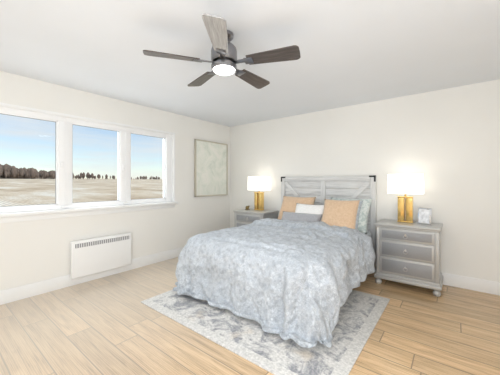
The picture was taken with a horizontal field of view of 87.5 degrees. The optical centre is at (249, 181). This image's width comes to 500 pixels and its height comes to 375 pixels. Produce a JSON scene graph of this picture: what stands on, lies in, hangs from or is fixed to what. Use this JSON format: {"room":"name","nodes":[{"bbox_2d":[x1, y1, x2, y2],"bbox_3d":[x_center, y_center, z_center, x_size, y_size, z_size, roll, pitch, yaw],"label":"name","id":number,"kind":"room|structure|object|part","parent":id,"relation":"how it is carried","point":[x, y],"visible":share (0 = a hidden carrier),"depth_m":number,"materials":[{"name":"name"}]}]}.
{"room":"bedroom","nodes":[
{"label":"bedroom","id":0,"kind":"room"},
{"bbox_2d":[0,71,229,290],"bbox_3d":[-2.221,0.060,3.405,0.250,2.440,5.510,0,0,38],"label":"wall","id":1,"kind":"structure","parent":0,"point":[33,251],"depth_m":3.58,"materials":[{"name":"paint"}]},
{"bbox_2d":[0,102,177,222],"bbox_3d":[-2.042,-0.199,3.499,0.195,1.257,2.454,0,0,38],"label":"window","id":2,"kind":"structure","parent":1,"relation":"in","point":[64,206],"depth_m":3.32,"materials":[{"name":"plastic"}]},
{"bbox_2d":[0,247,183,304],"bbox_3d":[-2.118,1.206,3.323,0.014,0.148,5.510,0,0,38],"label":"baseboard","id":3,"kind":"structure","parent":1,"relation":"attached to","point":[29,290],"depth_m":3.17,"materials":[{"name":"white wood"}]},
{"bbox_2d":[71,232,131,278],"bbox_3d":[-1.951,0.953,3.473,0.088,0.455,0.752,0,0,38],"label":"heater","id":4,"kind":"object","parent":1,"relation":"attached to","point":[90,256],"visible":1,"depth_m":3.40,"materials":[{"name":"white metal"}]},
{"bbox_2d":[194,139,227,196],"bbox_3d":[-0.735,-0.255,5.059,0.036,1.050,0.850,0,0,38],"label":"picture frame","id":5,"kind":"object","parent":1,"relation":"attached to","point":[210,168],"visible":1,"depth_m":5.02,"materials":[{"name":"paper"}]},
{"bbox_2d":[0,257,499,374],"bbox_3d":[-0.256,1.340,1.860,5.250,0.120,6.010,0,0,38],"label":"floor","id":6,"kind":"structure","parent":0,"point":[110,325],"depth_m":2.18,"materials":[{"name":"brown wood"}]},
{"bbox_2d":[233,208,278,226],"bbox_3d":[0.102,0.897,4.743,0.692,0.765,0.504,0,0,38],"label":"nightstand","id":7,"kind":"object","parent":6,"relation":"on","point":[244,217],"visible":0.17,"depth_m":4.60,"materials":[{"name":"grey wood"}]},
{"bbox_2d":[248,176,270,210],"bbox_3d":[0.167,0.206,4.778,0.390,0.615,0.230,0,0,38],"label":"lamp","id":8,"kind":"object","parent":7,"relation":"on","point":[259,183],"visible":1,"depth_m":4.71,"materials":[{"name":"white fabric"}]},
{"bbox_2d":[141,290,389,374],"bbox_3d":[0.180,1.274,2.803,2.070,0.010,1.710,0,0,38],"label":"rug","id":9,"kind":"object","parent":6,"relation":"on","point":[252,341],"visible":0.56,"depth_m":2.17,"materials":[{"name":"grey fabric"}]},
{"bbox_2d":[173,175,376,347],"bbox_3d":[0.487,0.587,3.298,1.882,1.360,2.307,0,0,38],"label":"bed","id":10,"kind":"object","parent":9,"relation":"on","point":[300,267],"visible":1,"depth_m":2.59,"materials":[{"name":"grey fabric"}]},
{"bbox_2d":[289,203,330,230],"bbox_3d":[0.878,0.500,3.845,0.540,0.339,0.238,0,0,38],"label":"pillow","id":11,"kind":"object","parent":10,"relation":"on","point":[317,212],"depth_m":3.79,"materials":[{"name":"grey fabric"}]},
{"bbox_3d":[1.178,0.587,4.179,1.554,1.360,0.067,0,0,38],"label":"headboard","id":12,"kind":"part","parent":10,"relation":"part of","materials":[{"name":"white wood"}]},
{"bbox_2d":[374,219,442,296],"bbox_3d":[1.981,0.897,3.267,0.692,0.765,0.504,0,0,38],"label":"nightstand","id":13,"kind":"object","parent":6,"relation":"on","point":[408,253],"visible":1,"depth_m":3.08,"materials":[{"name":"grey wood"}]},
{"bbox_2d":[387,174,423,222],"bbox_3d":[1.992,0.206,3.345,0.390,0.615,0.230,0,0,38],"label":"lamp","id":14,"kind":"object","parent":13,"relation":"on","point":[404,184],"visible":1,"depth_m":3.28,"materials":[{"name":"white fabric"}]},
{"bbox_2d":[417,208,431,224],"bbox_3d":[2.130,0.415,3.173,0.077,0.199,0.150,0,0,-34],"label":"picture frame","id":15,"kind":"object","parent":13,"relation":"on","point":[424,217],"visible":1,"depth_m":3.15,"materials":[{"name":"silver metal"}]},
{"bbox_2d":[0,0,499,126],"bbox_3d":[-0.256,-1.220,1.860,5.250,0.120,6.010,0,0,38],"label":"ceiling","id":16,"kind":"structure","parent":0,"point":[354,52],"depth_m":2.29,"materials":[{"name":"paint"}]},
{"bbox_2d":[143,14,300,88],"bbox_3d":[-0.184,-1.008,2.080,1.147,0.301,1.105,0,0,38],"label":"fan","id":17,"kind":"object","parent":16,"relation":"hanging from","point":[224,61],"visible":1,"depth_m":1.95,"materials":[{"name":"wood"}]},
{"bbox_3d":[-0.577,-0.928,1.928,0.395,0.008,0.144,0,13,-18],"label":"blade","id":18,"kind":"part","parent":17,"relation":"part of","materials":[{"name":"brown wood"}]},
{"bbox_3d":[-0.433,-0.928,2.366,0.144,0.008,0.395,-16,9,-35],"label":"blade","id":19,"kind":"part","parent":17,"relation":"part of","materials":[{"name":"brown wood"}]},
{"bbox_3d":[-0.204,-0.928,1.656,0.144,0.008,0.395,13,0,0],"label":"blade","id":20,"kind":"part","parent":17,"relation":"part of","materials":[{"name":"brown wood"}]},
{"bbox_3d":[0.028,-0.928,2.365,0.144,0.008,0.395,-16,-9,35],"label":"blade","id":21,"kind":"part","parent":17,"relation":"part of","materials":[{"name":"brown wood"}]},
{"label":"blade","id":22,"kind":"part","parent":17,"relation":"part of","materials":[{"name":"wood"}]},
{"bbox_2d":[230,79,499,281],"bbox_3d":[1.524,0.060,4.125,5.250,2.440,0.250,0,0,38],"label":"wall","id":23,"kind":"structure","parent":0,"point":[446,142],"depth_m":3.44,"materials":[{"name":"paint"}]},
{"bbox_2d":[441,272,499,295],"bbox_3d":[1.448,1.206,4.017,4.736,0.148,0.014,0,0,38],"label":"baseboard","id":24,"kind":"structure","parent":23,"relation":"attached to","point":[476,284],"depth_m":3.08,"materials":[{"name":"white wood"}]},
{"label":"outside","id":25,"kind":"structure","parent":0,"visible":0},
{"bbox_2d":[0,164,162,206],"bbox_3d":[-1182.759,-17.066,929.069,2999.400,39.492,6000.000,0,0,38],"label":"field","id":26,"kind":"structure","parent":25,"point":[23,196],"depth_m":61.24,"materials":[{"name":"beige plant"}]}
]}

